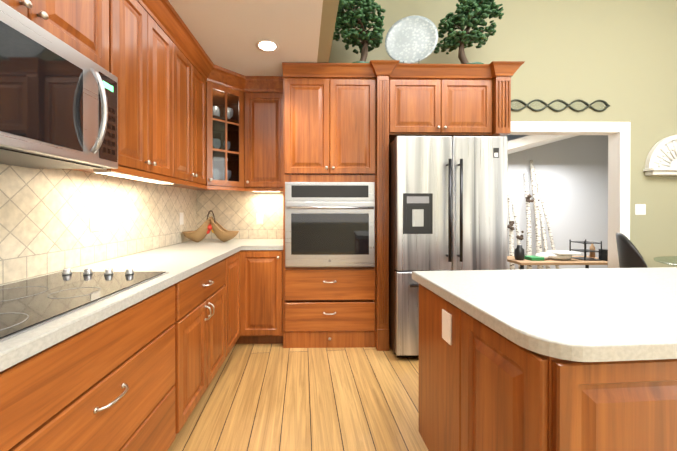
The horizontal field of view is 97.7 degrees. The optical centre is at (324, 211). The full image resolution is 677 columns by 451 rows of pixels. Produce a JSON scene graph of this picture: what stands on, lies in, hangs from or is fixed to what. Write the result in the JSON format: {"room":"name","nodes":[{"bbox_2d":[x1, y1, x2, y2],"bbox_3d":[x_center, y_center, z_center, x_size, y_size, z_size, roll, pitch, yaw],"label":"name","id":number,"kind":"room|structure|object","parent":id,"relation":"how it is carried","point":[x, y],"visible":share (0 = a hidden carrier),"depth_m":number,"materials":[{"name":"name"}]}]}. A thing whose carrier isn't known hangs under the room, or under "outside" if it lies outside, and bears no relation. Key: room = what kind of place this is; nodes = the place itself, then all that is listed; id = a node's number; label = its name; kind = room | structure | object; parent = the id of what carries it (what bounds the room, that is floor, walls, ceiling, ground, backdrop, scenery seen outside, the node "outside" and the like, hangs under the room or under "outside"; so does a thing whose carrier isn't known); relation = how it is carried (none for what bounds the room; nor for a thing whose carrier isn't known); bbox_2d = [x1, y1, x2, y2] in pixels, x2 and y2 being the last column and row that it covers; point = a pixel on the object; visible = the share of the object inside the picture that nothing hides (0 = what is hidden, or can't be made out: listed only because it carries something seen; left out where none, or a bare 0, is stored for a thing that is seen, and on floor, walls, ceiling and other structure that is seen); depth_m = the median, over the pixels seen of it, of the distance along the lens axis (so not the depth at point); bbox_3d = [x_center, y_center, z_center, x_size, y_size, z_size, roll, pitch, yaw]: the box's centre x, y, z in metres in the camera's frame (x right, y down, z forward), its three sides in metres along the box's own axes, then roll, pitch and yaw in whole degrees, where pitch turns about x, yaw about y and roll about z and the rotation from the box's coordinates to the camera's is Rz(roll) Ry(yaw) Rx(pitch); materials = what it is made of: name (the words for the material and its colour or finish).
{"room":"kitchen","nodes":[
{"label":"kitchen","id":0,"kind":"room"},
{"bbox_2d":[168,0,322,75],"bbox_3d":[-0.516,-1.337,-0.136,1.674,0.100,6.780,0,0,-1],"label":"ceiling","id":1,"kind":"structure","parent":0,"point":[228,34],"depth_m":2.11,"materials":[{"name":"white paint"}]},
{"bbox_2d":[256,40,278,51],"bbox_3d":[-0.442,-1.295,2.306,0.179,0.006,0.179,0,0,-1],"label":"recessed light","id":2,"kind":"object","parent":1,"relation":"in","point":[267,45],"visible":1,"depth_m":2.30,"materials":[{"name":"white plastic"}]},
{"bbox_2d":[167,344,428,450],"bbox_3d":[1.947,1.263,-0.084,6.840,0.060,7.020,0,0,-1],"label":"floor","id":3,"kind":"structure","parent":0,"point":[266,397],"depth_m":1.89,"materials":[{"name":"brown wood"}]},
{"bbox_2d":[0,281,179,450],"bbox_3d":[-1.045,0.789,0.990,0.648,0.878,0.942,0,0,-1],"label":"base cabinet","id":4,"kind":"object","parent":3,"relation":"on","point":[139,376],"depth_m":0.97,"materials":[{"name":"brown wood"}]},
{"bbox_2d":[180,257,227,429],"bbox_3d":[-1.059,0.785,1.844,0.648,0.878,0.768,0,0,-1],"label":"base cabinet","id":5,"kind":"object","parent":3,"relation":"on","point":[203,294],"depth_m":1.78,"materials":[{"name":"brown wood"}]},
{"bbox_2d":[228,251,239,353],"bbox_3d":[-1.068,0.783,2.442,0.648,0.878,0.427,0,0,-1],"label":"base cabinet","id":6,"kind":"object","parent":3,"relation":"on","point":[233,260],"depth_m":2.45,"materials":[{"name":"brown wood"}]},
{"bbox_2d":[240,250,282,343],"bbox_3d":[-0.567,0.780,2.953,0.388,0.878,0.618,0,0,-1],"label":"base cabinet","id":7,"kind":"object","parent":3,"relation":"on","point":[261,271],"depth_m":2.65,"materials":[{"name":"brown wood"}]},
{"bbox_2d":[0,239,282,371],"bbox_3d":[-0.856,0.326,1.361,1.018,0.041,3.768,0,0,-1],"label":"countertop","id":8,"kind":"structure","parent":7,"relation":"on","point":[178,262],"depth_m":1.42,"materials":[{"name":"beige stone"}]},
{"bbox_2d":[0,268,167,341],"bbox_3d":[-1.039,0.288,1.013,0.535,0.036,0.920,0,0,-1],"label":"cooktop","id":9,"kind":"object","parent":8,"relation":"in","point":[28,304],"visible":1,"depth_m":1.08,"materials":[{"name":"black glass"}]},
{"bbox_2d":[182,210,238,241],"bbox_3d":[-1.112,0.139,2.902,0.535,0.317,0.183,0,0,-8],"label":"fruit basket","id":10,"kind":"object","parent":8,"relation":"on","point":[207,226],"visible":1,"depth_m":2.85,"materials":[{"name":"wood"},{"name":"metal"}]},
{"bbox_2d":[283,267,373,347],"bbox_3d":[0.045,0.867,2.947,0.791,0.705,0.626,0,0,-1],"label":"base cabinet","id":11,"kind":"object","parent":3,"relation":"on","point":[324,307],"depth_m":2.64,"materials":[{"name":"brown wood"}]},
{"bbox_2d":[285,182,374,266],"bbox_3d":[0.048,0.113,2.895,0.803,0.760,0.687,0,0,-1],"label":"oven","id":12,"kind":"object","parent":11,"relation":"in","point":[329,224],"visible":1,"depth_m":2.61,"materials":[{"name":"grey metal"}]},
{"bbox_2d":[389,136,507,356],"bbox_3d":[1.030,0.302,2.764,0.904,1.836,0.887,0,0,-1],"label":"fridge","id":13,"kind":"object","parent":3,"relation":"on","point":[447,203],"visible":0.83,"depth_m":2.38,"materials":[{"name":"grey metal"}]},
{"bbox_2d":[419,283,676,450],"bbox_3d":[1.920,0.788,1.206,2.855,0.878,0.810,0,0,-4],"label":"kitchen island","id":14,"kind":"object","parent":3,"relation":"on","point":[478,391],"depth_m":0.79,"materials":[{"name":"brown wood"}]},
{"bbox_2d":[412,267,676,366],"bbox_3d":[1.944,0.327,1.209,2.928,0.040,0.850,0,0,-4],"label":"island countertop","id":15,"kind":"structure","parent":14,"relation":"on","point":[592,315],"depth_m":0.95,"materials":[{"name":"white stone"}]},
{"bbox_2d":[616,233,647,267],"bbox_3d":[3.253,0.719,2.961,0.490,1.000,0.490,0,0,-1],"label":"dining chair","id":16,"kind":"object","parent":3,"relation":"on","point":[629,255],"visible":0.38,"depth_m":2.94,"materials":[{"name":"black metal"}]},
{"bbox_2d":[654,256,676,265],"bbox_3d":[3.744,0.848,2.554,1.200,0.747,1.200,0,0,-1],"label":"glass dining table","id":17,"kind":"object","parent":3,"relation":"on","point":[667,260],"visible":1,"depth_m":2.94,"materials":[{"name":"clear glass"}]},
{"bbox_2d":[317,0,338,62],"bbox_3d":[0.182,-2.276,-0.129,0.100,1.980,6.796,0,0,-4],"label":"wall","id":18,"kind":"structure","parent":0,"point":[329,14],"depth_m":2.09,"materials":[{"name":"beige paint"}]},
{"bbox_2d":[333,0,385,62],"bbox_3d":[0.310,-1.771,2.783,0.488,0.952,0.489,0,0,-1],"label":"bonsai plant","id":19,"kind":"object","parent":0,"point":[361,17],"visible":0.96,"depth_m":2.71,"materials":[{"name":"green plant"}]},
{"bbox_2d":[329,0,676,267],"bbox_3d":[1.951,-1.033,3.356,6.720,4.500,0.120,0,0,-1],"label":"wall","id":20,"kind":"structure","parent":0,"point":[619,57],"depth_m":3.31,"materials":[{"name":"beige paint"}]},
{"bbox_2d":[196,190,282,238],"bbox_3d":[-0.878,0.038,3.250,0.997,0.560,0.010,0,0,-1],"label":"backsplash","id":21,"kind":"structure","parent":20,"relation":"attached to","point":[233,210],"depth_m":3.24,"materials":[{"name":"tile"}]},
{"bbox_2d":[256,214,262,223],"bbox_3d":[-0.708,0.078,3.243,0.075,0.118,0.007,0,0,-1],"label":"electrical outlet","id":22,"kind":"object","parent":21,"relation":"attached to","point":[259,218],"visible":1,"depth_m":3.24,"materials":[{"name":"white plastic"}]},
{"bbox_2d":[237,88,282,191],"bbox_3d":[-0.607,-0.714,3.060,0.465,0.955,0.388,0,0,-1],"label":"upper cabinet","id":23,"kind":"object","parent":20,"relation":"attached to","point":[263,106],"depth_m":2.91,"materials":[{"name":"brown wood"}]},
{"bbox_2d":[374,64,497,151],"bbox_3d":[1.038,-0.997,2.961,0.949,0.596,0.638,0,0,-1],"label":"upper cabinet","id":24,"kind":"object","parent":20,"relation":"attached to","point":[452,100],"depth_m":2.64,"materials":[{"name":"brown wood"}]},
{"bbox_2d":[385,15,437,63],"bbox_3d":[0.812,-1.573,2.771,0.465,0.555,0.158,0,0,-1],"label":"decorative platter","id":25,"kind":"object","parent":24,"relation":"on","point":[411,39],"visible":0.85,"depth_m":2.77,"materials":[{"name":"white ceramic"}]},
{"bbox_2d":[434,0,503,63],"bbox_3d":[1.377,-1.765,2.805,0.584,0.940,0.469,0,0,-1],"label":"bonsai plant","id":26,"kind":"object","parent":24,"relation":"on","point":[467,16],"visible":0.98,"depth_m":2.75,"materials":[{"name":"green plant"}]},
{"bbox_2d":[511,99,609,111],"bbox_3d":[2.607,-1.187,3.294,1.174,0.136,0.019,0,0,-1],"label":"art","id":27,"kind":"object","parent":20,"relation":"attached to","point":[558,105],"visible":0.96,"depth_m":3.29,"materials":[{"name":"grey metal"}]},
{"bbox_2d":[507,121,629,267],"bbox_3d":[2.626,0.105,3.364,1.600,2.225,0.139,0,0,-1],"label":"door frame","id":28,"kind":"structure","parent":20,"relation":"attached to","point":[618,133],"depth_m":3.31,"materials":[{"name":"white wood"}]},
{"bbox_2d":[635,204,645,214],"bbox_3d":[3.557,-0.028,3.322,0.118,0.118,0.007,0,0,-1],"label":"switch plate","id":29,"kind":"object","parent":20,"relation":"attached to","point":[640,209],"visible":1,"depth_m":3.32,"materials":[{"name":"white plastic"}]},
{"bbox_2d":[643,135,676,175],"bbox_3d":[3.993,-0.637,3.275,0.810,0.460,0.110,0,0,-1],"label":"wall decoration","id":30,"kind":"object","parent":20,"relation":"attached to","point":[661,159],"visible":1,"depth_m":3.30,"materials":[{"name":"white"}]},
{"bbox_2d":[508,135,578,153],"bbox_3d":[3.969,-1.271,4.748,6.800,1.902,2.600,0,0,-1],"label":"ceiling","id":31,"kind":"structure","parent":0,"point":[523,143],"depth_m":3.43,"materials":[{"name":"white paint"}]},
{"bbox_2d":[505,135,607,269],"bbox_3d":[3.946,-0.595,6.111,7.040,3.600,0.120,0,0,-1],"label":"wall","id":32,"kind":"structure","parent":0,"point":[573,171],"depth_m":6.07,"materials":[{"name":"grey paint"}]},
{"bbox_3d":[3.968,1.241,4.820,7.040,0.060,2.720,0,0,-1],"label":"floor","id":33,"kind":"structure","parent":0,"visible":0},
{"bbox_2d":[507,185,516,269],"bbox_3d":[3.703,0.332,5.878,0.136,1.759,0.294,0,0,23],"label":"pole","id":34,"kind":"object","parent":33,"relation":"on","point":[511,244],"depth_m":5.88,"materials":[{"name":"white wood"}]},
{"bbox_2d":[516,196,528,269],"bbox_3d":[3.881,0.457,5.883,0.139,1.509,0.293,0,0,-4],"label":"pole","id":35,"kind":"object","parent":33,"relation":"on","point":[519,237],"depth_m":5.86,"materials":[{"name":"white wood"}]},
{"bbox_2d":[524,170,536,268],"bbox_3d":[4.079,0.207,5.872,0.143,2.008,0.311,0,0,23],"label":"pole","id":36,"kind":"object","parent":33,"relation":"on","point":[535,200],"depth_m":5.90,"materials":[{"name":"white wood"}]},
{"bbox_2d":[530,160,559,268],"bbox_3d":[4.388,0.082,5.894,0.466,2.258,0.311,0,0,-4],"label":"pole","id":37,"kind":"object","parent":33,"relation":"on","point":[539,211],"depth_m":5.86,"materials":[{"name":"white wood"}]},
{"bbox_2d":[507,239,607,269],"bbox_3d":[3.719,0.831,4.729,1.600,0.761,0.650,0,0,-1],"label":"table","id":38,"kind":"object","parent":33,"relation":"on","point":[520,258],"visible":0.79,"depth_m":4.56,"materials":[{"name":"wood"},{"name":"dark metal"}]},
{"bbox_3d":[-1.412,-1.016,-0.149,0.120,4.500,7.020,0,0,-1],"label":"wall","id":39,"kind":"structure","parent":0,"visible":0},
{"bbox_2d":[1,0,112,73],"bbox_3d":[-1.195,-0.969,1.021,0.348,0.644,0.792,0,0,-1],"label":"upper cabinet","id":40,"kind":"object","parent":39,"relation":"attached to","point":[86,26],"depth_m":1.24,"materials":[{"name":"brown wood"}]},
{"bbox_2d":[0,0,117,168],"bbox_3d":[-1.137,-0.419,1.024,0.466,0.442,0.768,0,0,-1],"label":"over-the-range microwave","id":41,"kind":"object","parent":40,"relation":"attached to","point":[58,103],"visible":1,"depth_m":1.07,"materials":[{"name":"grey metal"}]},
{"bbox_2d":[0,164,195,284],"bbox_3d":[-1.372,0.047,1.357,0.010,0.560,3.780,0,0,-1],"label":"backsplash","id":42,"kind":"structure","parent":39,"relation":"attached to","point":[44,221],"depth_m":1.64,"materials":[{"name":"tile"}]},
{"bbox_2d":[180,213,183,224],"bbox_3d":[-1.387,0.065,2.877,0.007,0.118,0.075,0,0,-1],"label":"electrical outlet","id":43,"kind":"object","parent":42,"relation":"attached to","point":[181,218],"visible":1,"depth_m":2.87,"materials":[{"name":"white plastic"}]},
{"bbox_2d":[71,0,172,179],"bbox_3d":[-1.207,-0.762,1.723,0.348,1.064,0.610,0,0,-1],"label":"upper cabinet","id":44,"kind":"object","parent":39,"relation":"attached to","point":[142,29],"depth_m":1.69,"materials":[{"name":"brown wood"}]},
{"bbox_2d":[137,20,216,187],"bbox_3d":[-1.197,-0.765,2.355,0.388,1.064,0.653,0,0,-1],"label":"upper cabinet","id":45,"kind":"object","parent":39,"relation":"attached to","point":[191,115],"depth_m":2.30,"materials":[{"name":"brown wood"}]},
{"bbox_2d":[213,80,244,183],"bbox_3d":[-0.922,-0.731,2.773,0.277,0.881,0.277,0,0,-1],"label":"upper cabinet","id":46,"kind":"object","parent":39,"relation":"attached to","point":[228,95],"depth_m":2.86,"materials":[{"name":"brown wood"}]}
]}

